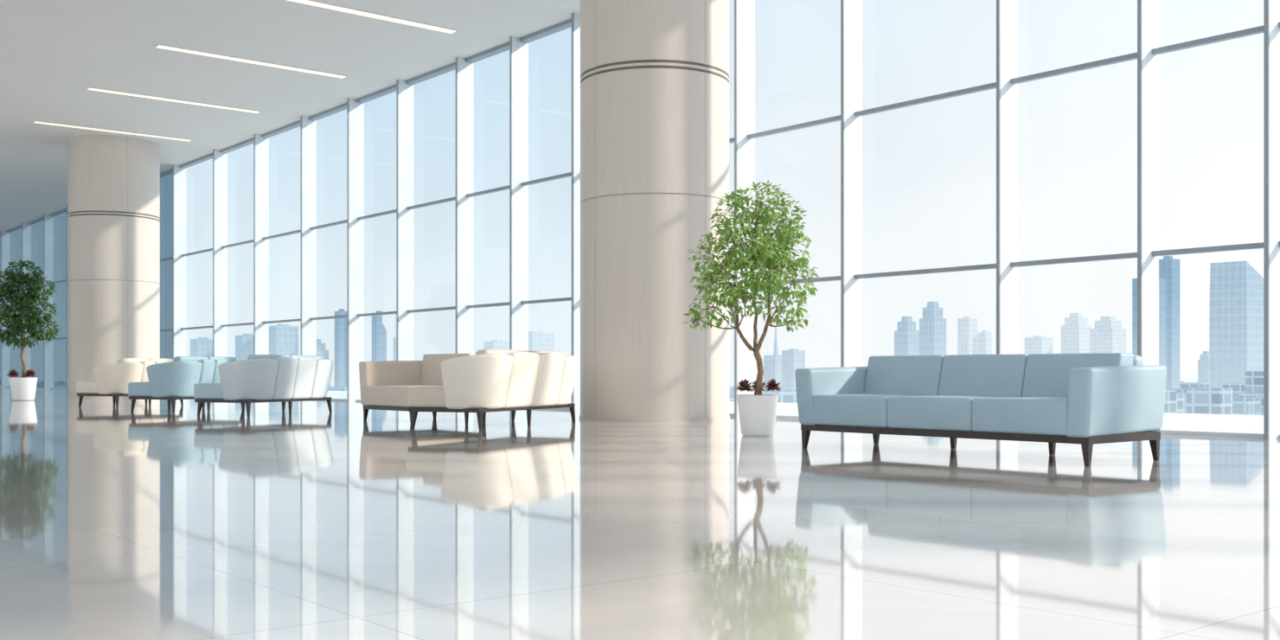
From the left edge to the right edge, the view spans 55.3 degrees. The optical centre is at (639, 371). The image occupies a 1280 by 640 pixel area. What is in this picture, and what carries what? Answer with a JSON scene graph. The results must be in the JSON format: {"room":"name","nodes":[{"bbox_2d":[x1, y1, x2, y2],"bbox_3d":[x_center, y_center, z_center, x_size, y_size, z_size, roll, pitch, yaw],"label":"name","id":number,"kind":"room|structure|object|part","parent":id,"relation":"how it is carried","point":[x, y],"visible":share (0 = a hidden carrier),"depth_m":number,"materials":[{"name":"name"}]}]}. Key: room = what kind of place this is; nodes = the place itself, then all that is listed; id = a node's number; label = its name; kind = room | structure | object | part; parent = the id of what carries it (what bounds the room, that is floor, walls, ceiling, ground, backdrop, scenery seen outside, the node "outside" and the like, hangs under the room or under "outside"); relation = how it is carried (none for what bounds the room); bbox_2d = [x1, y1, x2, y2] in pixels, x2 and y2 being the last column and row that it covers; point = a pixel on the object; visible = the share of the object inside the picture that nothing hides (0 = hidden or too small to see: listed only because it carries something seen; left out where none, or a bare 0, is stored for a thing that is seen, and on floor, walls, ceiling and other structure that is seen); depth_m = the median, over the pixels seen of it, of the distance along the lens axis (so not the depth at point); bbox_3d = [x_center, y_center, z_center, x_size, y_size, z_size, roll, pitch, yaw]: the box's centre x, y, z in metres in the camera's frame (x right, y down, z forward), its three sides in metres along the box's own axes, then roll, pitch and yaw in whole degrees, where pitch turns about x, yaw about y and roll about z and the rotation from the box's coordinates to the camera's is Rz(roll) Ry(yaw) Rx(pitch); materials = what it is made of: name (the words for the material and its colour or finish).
{"room":"lobby","nodes":[
{"label":"lobby","id":0,"kind":"room"},
{"bbox_2d":[0,0,580,232],"bbox_3d":[-17.000,-6.600,24.871,21.500,0.300,72.000,0,0,-40],"label":"ceiling","id":1,"kind":"structure","parent":0,"point":[51,51],"depth_m":25.36,"materials":[{"name":"paint"}]},
{"bbox_2d":[32,120,193,141],"bbox_3d":[-14.052,-6.440,32.760,4.060,0.020,0.280,0,0,-40],"label":"recessed light","id":2,"kind":"object","parent":1,"relation":"in","point":[34,121],"visible":1,"depth_m":32.68,"materials":[{"name":"beige plastic"}]},
{"bbox_2d":[85,86,262,113],"bbox_3d":[-10.993,-6.440,29.061,4.060,0.020,0.280,0,0,-40],"label":"recessed light","id":3,"kind":"object","parent":1,"relation":"in","point":[89,88],"visible":1,"depth_m":28.94,"materials":[{"name":"beige plastic"}]},
{"bbox_2d":[153,44,348,78],"bbox_3d":[-7.997,-6.440,25.439,4.060,0.020,0.280,0,0,-40],"label":"recessed light","id":4,"kind":"object","parent":1,"relation":"in","point":[157,46],"visible":1,"depth_m":25.32,"materials":[{"name":"beige plastic"}]},
{"bbox_2d":[283,0,459,34],"bbox_3d":[-5.066,-6.440,21.894,4.060,0.020,0.280,0,0,-40],"label":"recessed light","id":5,"kind":"object","parent":1,"relation":"in","point":[311,3],"visible":1,"depth_m":22.11,"materials":[{"name":"beige plastic"}]},
{"bbox_2d":[0,386,1279,639],"bbox_3d":[-17.000,0.800,24.871,21.500,0.200,72.000,0,0,-40],"label":"floor","id":6,"kind":"structure","parent":0,"point":[153,522],"depth_m":5.28,"materials":[{"name":"tile"}]},
{"bbox_2d":[0,259,61,400],"bbox_3d":[-15.257,-1.031,30.015,1.847,3.462,1.289,0,0,10],"label":"tree","id":7,"kind":"object","parent":6,"relation":"on","point":[23,388],"visible":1,"depth_m":29.88,"materials":[{"name":"green plant"}]},
{"bbox_3d":[-15.148,0.420,30.037,0.628,0.560,0.628,0,0,-40],"label":"pot","id":8,"kind":"part","parent":7,"relation":"part of","materials":[{"name":"white ceramic"}]},
{"bbox_2d":[67,395,128,397],"bbox_3d":[-14.814,0.674,34.465,2.404,0.052,2.404,0,0,-40],"label":"ring","id":9,"kind":"object","parent":6,"relation":"on","point":[72,396],"visible":0.22,"depth_m":33.32,"materials":[{"name":"stone"}]},
{"bbox_2d":[67,134,159,395],"bbox_3d":[-14.814,-2.875,34.465,2.380,7.150,2.380,0,0,-40],"label":"shaft","id":10,"kind":"object","parent":6,"relation":"on","point":[109,321],"visible":0.96,"depth_m":33.45,"materials":[{"name":"stone"}]},
{"bbox_2d":[68,213,159,221],"bbox_3d":[-14.814,-4.290,34.465,2.372,0.030,2.372,0,0,-40],"label":"joint","id":11,"kind":"object","parent":10,"relation":"attached to","point":[82,214],"visible":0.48,"depth_m":33.42,"materials":[{"name":"grey"}]},
{"bbox_2d":[68,211,159,218],"bbox_3d":[-14.814,-4.370,34.465,2.372,0.030,2.372,0,0,-40],"label":"joint","id":12,"kind":"object","parent":10,"relation":"attached to","point":[78,211],"visible":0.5,"depth_m":33.48,"materials":[{"name":"grey"}]},
{"bbox_2d":[70,279,159,283],"bbox_3d":[-14.814,-2.510,34.465,2.368,0.014,2.368,0,0,-40],"label":"joint","id":13,"kind":"object","parent":10,"relation":"attached to","point":[78,279],"visible":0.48,"depth_m":33.37,"materials":[{"name":"grey"}]},
{"bbox_2d":[76,358,183,407],"bbox_3d":[-10.441,0.210,25.199,1.271,0.980,2.146,0,0,23],"label":"sofa","id":14,"kind":"object","parent":6,"relation":"on","point":[112,380],"visible":0.55,"depth_m":24.34,"materials":[{"name":"beige fabric"}]},
{"bbox_3d":[-11.254,0.588,24.621,0.067,0.225,0.062,0,0,23],"label":"leg","id":15,"kind":"part","parent":14,"relation":"part of","materials":[{"name":"brown wood"}]},
{"bbox_2d":[76,380,97,393],"bbox_3d":[-10.767,0.310,24.850,0.949,0.273,0.916,0,0,23],"label":"seat cushion","id":16,"kind":"object","parent":14,"relation":"on","point":[84,387],"depth_m":24.49,"materials":[{"name":"beige fabric"}]},
{"bbox_3d":[-10.492,0.460,25.221,1.050,0.050,1.800,0,0,23],"label":"rail","id":17,"kind":"part","parent":14,"relation":"part of","materials":[{"name":"brown wood"}]},
{"bbox_3d":[-10.363,0.588,24.235,0.067,0.225,0.062,0,0,23],"label":"leg","id":18,"kind":"part","parent":14,"relation":"part of","materials":[{"name":"brown wood"}]},
{"bbox_3d":[-10.396,0.128,24.392,0.924,0.635,0.450,0,0,-32],"label":"panel","id":19,"kind":"part","parent":14,"relation":"part of","materials":[{"name":"beige fabric"}]},
{"bbox_2d":[117,358,149,363],"bbox_3d":[-10.281,-0.040,24.740,0.305,0.480,0.711,0,0,23],"label":"cushion","id":20,"kind":"object","parent":14,"relation":"on","point":[122,360],"depth_m":24.58,"materials":[{"name":"beige fabric"}]},
{"bbox_3d":[-10.059,0.113,24.857,0.297,0.665,0.323,0,0,23],"label":"panel","id":21,"kind":"part","parent":14,"relation":"part of","materials":[{"name":"beige fabric"}]},
{"bbox_2d":[148,358,173,362],"bbox_3d":[-9.997,-0.040,25.396,0.305,0.480,0.711,0,0,23],"label":"cushion","id":22,"kind":"object","parent":14,"relation":"on","point":[155,360],"depth_m":25.28,"materials":[{"name":"beige fabric"}]},
{"bbox_2d":[128,356,241,412],"bbox_3d":[-8.167,0.210,22.214,1.221,0.980,2.146,0,0,23],"label":"sofa","id":23,"kind":"object","parent":6,"relation":"on","point":[175,380],"visible":0.59,"depth_m":21.43,"materials":[{"name":"blue fabric"}]},
{"bbox_3d":[-8.956,0.588,21.626,0.067,0.225,0.062,0,0,23],"label":"leg","id":24,"kind":"part","parent":23,"relation":"part of","materials":[{"name":"brown wood"}]},
{"bbox_2d":[128,382,152,396],"bbox_3d":[-8.493,0.310,21.864,0.899,0.273,0.916,0,0,23],"label":"seat cushion","id":25,"kind":"object","parent":23,"relation":"on","point":[135,389],"depth_m":21.51,"materials":[{"name":"blue fabric"}]},
{"bbox_3d":[-8.218,0.460,22.236,1.000,0.050,1.800,0,0,23],"label":"rail","id":26,"kind":"part","parent":23,"relation":"part of","materials":[{"name":"brown wood"}]},
{"bbox_3d":[-8.631,0.588,22.415,0.048,0.225,0.048,0,0,23],"label":"leg","id":27,"kind":"part","parent":23,"relation":"part of","materials":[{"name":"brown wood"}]},
{"bbox_3d":[-8.111,0.588,21.260,0.067,0.225,0.062,0,0,23],"label":"leg","id":28,"kind":"part","parent":23,"relation":"part of","materials":[{"name":"brown wood"}]},
{"bbox_3d":[-8.144,0.128,21.417,0.924,0.635,0.450,0,0,-32],"label":"panel","id":29,"kind":"part","parent":23,"relation":"part of","materials":[{"name":"blue fabric"}]},
{"bbox_2d":[172,356,208,361],"bbox_3d":[-8.030,-0.040,21.765,0.305,0.480,0.711,0,0,23],"label":"cushion","id":30,"kind":"object","parent":23,"relation":"on","point":[177,358],"depth_m":21.60,"materials":[{"name":"blue fabric"}]},
{"bbox_3d":[-7.808,0.113,21.881,0.297,0.665,0.323,0,0,23],"label":"panel","id":31,"kind":"part","parent":23,"relation":"part of","materials":[{"name":"blue fabric"}]},
{"bbox_3d":[-7.777,0.588,22.045,0.048,0.225,0.048,0,0,23],"label":"leg","id":32,"kind":"part","parent":23,"relation":"part of","materials":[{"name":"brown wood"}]},
{"bbox_3d":[-7.678,0.113,22.179,0.297,0.665,0.323,0,0,23],"label":"panel","id":33,"kind":"part","parent":23,"relation":"part of","materials":[{"name":"fabric"}]},
{"bbox_2d":[207,356,236,361],"bbox_3d":[-7.745,-0.040,22.421,0.305,0.480,0.711,0,0,23],"label":"cushion","id":34,"kind":"object","parent":23,"relation":"on","point":[229,359],"depth_m":22.35,"materials":[{"name":"blue fabric"}]},
{"bbox_2d":[193,354,333,416],"bbox_3d":[-6.146,0.210,20.225,1.271,0.980,2.446,0,0,23],"label":"sofa","id":35,"kind":"object","parent":6,"relation":"on","point":[259,378],"visible":1,"depth_m":19.49,"materials":[{"name":"white fabric"}]},
{"bbox_3d":[-7.018,0.588,19.510,0.067,0.225,0.062,0,0,23],"label":"leg","id":36,"kind":"part","parent":35,"relation":"part of","materials":[{"name":"brown wood"}]},
{"bbox_2d":[193,383,223,399],"bbox_3d":[-6.502,0.310,19.807,0.949,0.273,1.066,0,0,23],"label":"seat cushion","id":37,"kind":"object","parent":35,"relation":"on","point":[201,391],"depth_m":19.38,"materials":[{"name":"blue fabric"}]},
{"bbox_3d":[-6.633,0.588,20.436,0.048,0.225,0.048,0,0,23],"label":"leg","id":38,"kind":"part","parent":35,"relation":"part of","materials":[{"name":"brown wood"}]},
{"bbox_3d":[-6.127,0.588,19.124,0.067,0.225,0.062,0,0,23],"label":"leg","id":39,"kind":"part","parent":35,"relation":"part of","materials":[{"name":"brown wood"}]},
{"bbox_3d":[-6.160,0.118,19.281,0.924,0.655,0.450,0,0,-32],"label":"panel","id":40,"kind":"part","parent":35,"relation":"part of","materials":[{"name":"white fabric"}]},
{"bbox_3d":[-6.197,0.460,20.247,1.050,0.050,2.100,0,0,23],"label":"rail","id":41,"kind":"part","parent":35,"relation":"part of","materials":[{"name":"brown wood"}]},
{"bbox_2d":[247,354,289,358],"bbox_3d":[-6.016,-0.040,19.698,0.305,0.480,0.861,0,0,23],"label":"cushion","id":42,"kind":"object","parent":35,"relation":"on","point":[252,356],"depth_m":19.48,"materials":[{"name":"blue fabric"}]},
{"bbox_3d":[-6.221,0.588,21.351,0.067,0.225,0.062,0,0,23],"label":"leg","id":43,"kind":"part","parent":35,"relation":"part of","materials":[{"name":"brown wood"}]},
{"bbox_3d":[-5.794,0.102,19.814,0.297,0.685,0.473,0,0,23],"label":"panel","id":44,"kind":"part","parent":35,"relation":"part of","materials":[{"name":"white fabric"}]},
{"bbox_3d":[-5.734,0.588,20.047,0.048,0.225,0.048,0,0,23],"label":"leg","id":45,"kind":"part","parent":35,"relation":"part of","materials":[{"name":"brown wood"}]},
{"bbox_3d":[-5.605,0.102,20.250,0.297,0.685,0.473,0,0,23],"label":"panel","id":46,"kind":"part","parent":35,"relation":"part of","materials":[{"name":"white fabric"}]},
{"bbox_2d":[288,355,323,359],"bbox_3d":[-5.672,-0.040,20.491,0.305,0.480,0.861,0,0,23],"label":"cushion","id":47,"kind":"object","parent":35,"relation":"on","point":[318,357],"depth_m":20.50,"materials":[{"name":"fabric"}]},
{"bbox_3d":[-5.467,0.118,20.882,0.450,0.655,0.924,0,0,-11],"label":"panel","id":48,"kind":"part","parent":35,"relation":"part of","materials":[{"name":"white fabric"}]},
{"bbox_3d":[-5.330,0.588,20.965,0.067,0.225,0.062,0,0,23],"label":"leg","id":49,"kind":"part","parent":35,"relation":"part of","materials":[{"name":"brown wood"}]},
{"bbox_2d":[358,353,486,422],"bbox_3d":[-3.081,0.219,17.462,1.299,0.963,1.523,0,0,-40],"label":"loveseat","id":50,"kind":"object","parent":6,"relation":"on","point":[384,385],"visible":0.52,"depth_m":17.57,"materials":[{"name":"fabric"}]},
{"bbox_3d":[-3.946,0.608,17.622,0.064,0.185,0.064,0,0,-40],"label":"leg","id":51,"kind":"part","parent":50,"relation":"part of","materials":[{"name":"brown wood"}]},
{"bbox_3d":[-3.085,0.502,17.459,1.190,0.065,1.420,0,0,-40],"label":"rail","id":52,"kind":"part","parent":50,"relation":"part of","materials":[{"name":"brown wood"}]},
{"bbox_3d":[-3.492,0.158,17.940,1.276,0.659,0.260,0,0,-40],"label":"arm","id":53,"kind":"part","parent":50,"relation":"part of","materials":[{"name":"beige fabric"}]},
{"bbox_2d":[367,384,437,406],"bbox_3d":[-3.092,0.338,17.311,1.066,0.294,1.279,0,0,-40],"label":"seat cushion","id":54,"kind":"object","parent":50,"relation":"on","point":[378,395],"depth_m":17.01,"materials":[{"name":"beige fabric"}]},
{"bbox_3d":[-3.083,0.608,18.336,0.064,0.185,0.064,0,0,-40],"label":"leg","id":55,"kind":"part","parent":50,"relation":"part of","materials":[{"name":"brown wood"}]},
{"bbox_2d":[418,353,475,385],"bbox_3d":[-2.745,-0.015,17.598,0.306,0.496,1.279,0,0,-40],"label":"cushion","id":56,"kind":"object","parent":50,"relation":"on","point":[430,373],"depth_m":17.73,"materials":[{"name":"beige fabric"}]},
{"bbox_3d":[-2.223,0.608,17.296,0.064,0.185,0.064,0,0,-40],"label":"leg","id":57,"kind":"part","parent":50,"relation":"part of","materials":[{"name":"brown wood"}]},
{"bbox_2d":[406,349,578,430],"bbox_3d":[-1.814,0.210,15.866,1.221,0.980,2.896,0,0,23],"label":"sofa","id":58,"kind":"object","parent":6,"relation":"on","point":[487,380],"visible":1,"depth_m":14.90,"materials":[{"name":"beige fabric"}]},
{"bbox_3d":[-2.753,0.588,14.934,0.067,0.225,0.062,0,0,23],"label":"leg","id":59,"kind":"part","parent":58,"relation":"part of","materials":[{"name":"brown wood"}]},
{"bbox_2d":[406,385,446,408],"bbox_3d":[-2.215,0.310,15.345,0.899,0.273,1.292,0,0,23],"label":"seat cushion","id":60,"kind":"object","parent":58,"relation":"on","point":[417,397],"depth_m":14.82,"materials":[{"name":"beige fabric"}]},
{"bbox_3d":[-2.278,0.588,16.067,0.048,0.225,0.048,0,0,23],"label":"leg","id":61,"kind":"part","parent":58,"relation":"part of","materials":[{"name":"brown wood"}]},
{"bbox_3d":[-1.941,0.113,14.725,0.924,0.665,0.450,0,0,-32],"label":"panel","id":62,"kind":"part","parent":58,"relation":"part of","materials":[{"name":"beige fabric"}]},
{"bbox_3d":[-1.907,0.588,14.569,0.067,0.225,0.062,0,0,23],"label":"leg","id":63,"kind":"part","parent":58,"relation":"part of","materials":[{"name":"brown wood"}]},
{"bbox_3d":[-1.865,0.460,15.888,1.000,0.050,2.550,0,0,23],"label":"rail","id":64,"kind":"part","parent":58,"relation":"part of","materials":[{"name":"brown wood"}]},
{"bbox_2d":[475,349,528,354],"bbox_3d":[-1.751,-0.040,15.245,0.305,0.480,1.086,0,0,23],"label":"cushion","id":65,"kind":"object","parent":58,"relation":"on","point":[481,351],"depth_m":14.91,"materials":[{"name":"beige fabric"}]},
{"bbox_3d":[-1.777,0.588,17.188,0.067,0.225,0.062,0,0,23],"label":"leg","id":66,"kind":"part","parent":58,"relation":"part of","materials":[{"name":"brown wood"}]},
{"bbox_3d":[-1.529,0.098,15.361,0.298,0.695,0.698,0,0,23],"label":"panel","id":67,"kind":"part","parent":58,"relation":"part of","materials":[{"name":"beige fabric"}]},
{"bbox_3d":[-1.425,0.588,15.698,0.048,0.225,0.048,0,0,23],"label":"leg","id":68,"kind":"part","parent":58,"relation":"part of","materials":[{"name":"brown wood"}]},
{"bbox_2d":[528,350,567,355],"bbox_3d":[-1.318,-0.040,16.245,0.305,0.480,1.086,0,0,23],"label":"cushion","id":69,"kind":"object","parent":58,"relation":"on","point":[534,351],"depth_m":16.13,"materials":[{"name":"beige fabric"}]},
{"bbox_3d":[-1.251,0.098,16.004,0.298,0.695,0.698,0,0,23],"label":"panel","id":70,"kind":"part","parent":58,"relation":"part of","materials":[{"name":"beige fabric"}]},
{"bbox_3d":[-1.069,0.113,16.740,0.450,0.665,0.924,0,0,-11],"label":"panel","id":71,"kind":"part","parent":58,"relation":"part of","materials":[{"name":"beige fabric"}]},
{"bbox_3d":[-0.932,0.588,16.822,0.067,0.225,0.062,0,0,23],"label":"leg","id":72,"kind":"part","parent":58,"relation":"part of","materials":[{"name":"brown wood"}]},
{"bbox_2d":[0,0,1279,439],"bbox_3d":[-8.909,-2.875,31.562,0.380,7.150,72.000,0,0,-40],"label":"frame","id":73,"kind":"object","parent":6,"relation":"on","point":[1264,28],"visible":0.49,"depth_m":17.09,"materials":[{"name":"grey metal"}]},
{"bbox_2d":[0,235,0,385],"bbox_3d":[-30.209,-2.870,57.552,0.001,7.060,4.355,0,0,-40],"label":"pane","id":74,"kind":"object","parent":73,"relation":"in","point":[0,235],"visible":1,"depth_m":57.20,"materials":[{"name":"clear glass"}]},
{"bbox_2d":[9,228,21,386],"bbox_3d":[-27.596,-2.870,54.393,0.001,7.060,3.755,0,0,-40],"label":"pane","id":75,"kind":"object","parent":73,"relation":"in","point":[16,235],"visible":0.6,"depth_m":54.90,"materials":[{"name":"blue glass"}]},
{"bbox_2d":[30,219,43,387],"bbox_3d":[-25.238,-2.870,51.541,0.001,7.060,3.555,0,0,-40],"label":"pane","id":76,"kind":"object","parent":73,"relation":"in","point":[36,229],"visible":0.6,"depth_m":51.99,"materials":[{"name":"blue glass"}]},
{"bbox_2d":[52,211,66,388],"bbox_3d":[-23.007,-2.870,48.844,0.001,7.060,3.355,0,0,-40],"label":"pane","id":77,"kind":"object","parent":73,"relation":"in","point":[59,220],"visible":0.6,"depth_m":49.29,"materials":[{"name":"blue glass"}]},
{"bbox_2d":[160,172,172,358],"bbox_3d":[-15.136,-2.870,39.327,0.001,7.060,2.655,0,0,-40],"label":"pane","id":78,"kind":"object","parent":73,"relation":"in","point":[166,182],"visible":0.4,"depth_m":39.54,"materials":[{"name":"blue glass"}]},
{"bbox_2d":[0,0,1279,439],"bbox_3d":[-8.892,-2.875,31.577,0.375,7.150,72.000,0,0,-40],"label":"mullion fins","id":79,"kind":"object","parent":73,"relation":"attached to","point":[853,9],"visible":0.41,"depth_m":23.55,"materials":[{"name":"white metal"}]},
{"bbox_2d":[580,0,729,417],"bbox_3d":[0.219,-2.875,18.297,2.230,7.150,2.230,0,0,-40],"label":"shaft","id":80,"kind":"object","parent":6,"relation":"on","point":[650,122],"visible":0.98,"depth_m":17.31,"materials":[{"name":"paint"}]},
{"bbox_2d":[595,0,595,416],"bbox_3d":[-0.636,-2.875,17.588,0.012,7.150,0.008,0,0,-40],"label":"joint","id":81,"kind":"object","parent":80,"relation":"attached to","point":[595,0],"visible":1,"depth_m":17.59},
{"bbox_2d":[580,192,726,203],"bbox_3d":[0.219,-2.510,18.297,2.218,0.014,2.218,0,0,-40],"label":"joint","id":82,"kind":"object","parent":80,"relation":"attached to","point":[633,193],"visible":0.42,"depth_m":17.31,"materials":[{"name":"grey"}]},
{"bbox_2d":[580,65,729,83],"bbox_3d":[0.219,-4.290,18.297,2.222,0.030,2.222,0,0,-40],"label":"joint","id":83,"kind":"object","parent":80,"relation":"attached to","point":[636,67],"visible":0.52,"depth_m":17.30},
{"bbox_2d":[580,59,729,77],"bbox_3d":[0.219,-4.370,18.297,2.222,0.030,2.222,0,0,-40],"label":"joint","id":84,"kind":"object","parent":80,"relation":"attached to","point":[644,60],"visible":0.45,"depth_m":17.31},
{"bbox_2d":[704,0,705,417],"bbox_3d":[0.928,-2.875,17.442,0.008,7.150,0.012,0,0,-40],"label":"joint","id":85,"kind":"object","parent":80,"relation":"attached to","point":[705,0],"visible":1,"depth_m":17.44,"materials":[{"name":"grey"}]},
{"bbox_2d":[579,415,729,422],"bbox_3d":[0.219,0.674,18.297,2.254,0.052,2.254,0,0,-40],"label":"ring","id":86,"kind":"object","parent":6,"relation":"on","point":[585,418],"visible":0.54,"depth_m":17.29,"materials":[{"name":"stone"}]},
{"bbox_2d":[682,180,818,436],"bbox_3d":[1.246,-0.697,13.391,1.427,2.793,1.289,0,0,-40],"label":"ficus tree","id":87,"kind":"object","parent":6,"relation":"on","point":[758,411],"visible":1,"depth_m":13.30,"materials":[{"name":"green plant"}]},
{"bbox_3d":[1.289,0.475,13.394,0.458,0.450,0.458,0,0,-40],"label":"pot","id":88,"kind":"part","parent":87,"relation":"part of","materials":[{"name":"white ceramic"}]},
{"bbox_2d":[794,352,1166,467],"bbox_3d":[2.804,0.274,10.455,1.168,0.853,2.970,0,0,-40],"label":"sofa","id":89,"kind":"object","parent":6,"relation":"on","point":[1087,400],"visible":1,"depth_m":10.03,"materials":[{"name":"blue fabric"}]},
{"bbox_3d":[1.527,0.608,11.216,0.064,0.185,0.064,0,0,-40],"label":"leg","id":90,"kind":"part","parent":89,"relation":"part of","materials":[{"name":"brown wood"}]},
{"bbox_3d":[1.925,0.217,11.500,1.146,0.539,0.240,0,0,-40],"label":"arm","id":91,"kind":"part","parent":89,"relation":"part of","materials":[{"name":"blue fabric"}]},
{"bbox_2d":[812,393,923,427],"bbox_3d":[2.182,0.343,11.044,0.936,0.284,0.849,0,0,-40],"label":"seat cushion","id":92,"kind":"object","parent":89,"relation":"on","point":[829,410],"depth_m":10.74,"materials":[{"name":"blue fabric"}]},
{"bbox_3d":[2.290,0.608,11.847,0.064,0.185,0.064,0,0,-40],"label":"leg","id":93,"kind":"part","parent":89,"relation":"part of","materials":[{"name":"brown wood"}]},
{"bbox_2d":[863,355,944,395],"bbox_3d":[2.479,0.045,11.290,0.305,0.396,0.849,0,0,-40],"label":"cushion","id":94,"kind":"object","parent":89,"relation":"on","point":[893,374],"depth_m":11.18,"materials":[{"name":"blue fabric"}]},
{"bbox_2d":[887,395,1011,431],"bbox_3d":[2.724,0.343,10.389,0.936,0.284,0.849,0,0,-40],"label":"seat cushion","id":95,"kind":"object","parent":89,"relation":"on","point":[915,412],"depth_m":10.08,"materials":[{"name":"blue fabric"}]},
{"bbox_3d":[2.859,0.608,11.152,0.056,0.185,0.056,0,0,-40],"label":"leg","id":96,"kind":"part","parent":89,"relation":"part of","materials":[{"name":"brown wood"}]},
{"bbox_3d":[2.801,0.502,10.453,1.060,0.065,2.870,0,0,-40],"label":"rail","id":97,"kind":"part","parent":89,"relation":"part of","materials":[{"name":"brown wood"}]},
{"bbox_2d":[937,353,1029,396],"bbox_3d":[3.020,0.045,10.634,0.305,0.396,0.849,0,0,-40],"label":"cushion","id":98,"kind":"object","parent":89,"relation":"on","point":[957,374],"depth_m":10.53,"materials":[{"name":"blue fabric"}]},
{"bbox_2d":[971,396,1067,435],"bbox_3d":[3.265,0.343,9.734,0.936,0.284,0.849,0,0,-40],"label":"seat cushion","id":99,"kind":"object","parent":89,"relation":"on","point":[992,415],"depth_m":9.44,"materials":[{"name":"blue fabric"}]},
{"bbox_3d":[3.498,0.608,10.379,0.056,0.185,0.056,0,0,-40],"label":"leg","id":100,"kind":"part","parent":89,"relation":"part of","materials":[{"name":"brown wood"}]},
{"bbox_2d":[1021,352,1133,396],"bbox_3d":[3.562,0.045,9.979,0.305,0.396,0.849,0,0,-40],"label":"cushion","id":101,"kind":"object","parent":89,"relation":"on","point":[1042,374],"depth_m":10.00,"materials":[{"name":"blue fabric"}]},
{"bbox_3d":[3.312,0.608,9.059,0.064,0.185,0.064,0,0,-40],"label":"leg","id":102,"kind":"part","parent":89,"relation":"part of","materials":[{"name":"brown wood"}]},
{"bbox_3d":[3.665,0.217,9.396,1.146,0.539,0.240,0,0,-40],"label":"arm","id":103,"kind":"part","parent":89,"relation":"part of","materials":[{"name":"blue fabric"}]},
{"bbox_3d":[3.174,0.170,10.762,0.205,0.610,2.570,0,0,-40],"label":"frame","id":104,"kind":"part","parent":89,"relation":"part of","materials":[{"name":"blue fabric"}]},
{"bbox_3d":[4.074,0.608,9.689,0.064,0.185,0.064,0,0,-40],"label":"leg","id":105,"kind":"part","parent":89,"relation":"part of","materials":[{"name":"brown wood"}]},
{"label":"outside","id":106,"kind":"structure","parent":0,"visible":0},
{"bbox_2d":[329,377,1197,386],"bbox_3d":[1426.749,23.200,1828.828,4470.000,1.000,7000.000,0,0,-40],"label":"ground","id":107,"kind":"structure","parent":106,"point":[731,379],"depth_m":3056.74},
{"bbox_2d":[190,256,1263,415],"bbox_3d":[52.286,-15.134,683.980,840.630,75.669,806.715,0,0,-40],"label":"city skyline","id":108,"kind":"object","parent":107,"relation":"on","point":[1231,374],"visible":0.13,"depth_m":555.72},
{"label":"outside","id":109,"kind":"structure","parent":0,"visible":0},
{"bbox_2d":[326,390,1263,433],"bbox_3d":[2.214,0.880,25.190,8.480,0.240,96.000,0,0,-40],"label":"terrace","id":110,"kind":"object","parent":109,"point":[1231,423],"visible":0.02,"depth_m":19.02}
]}

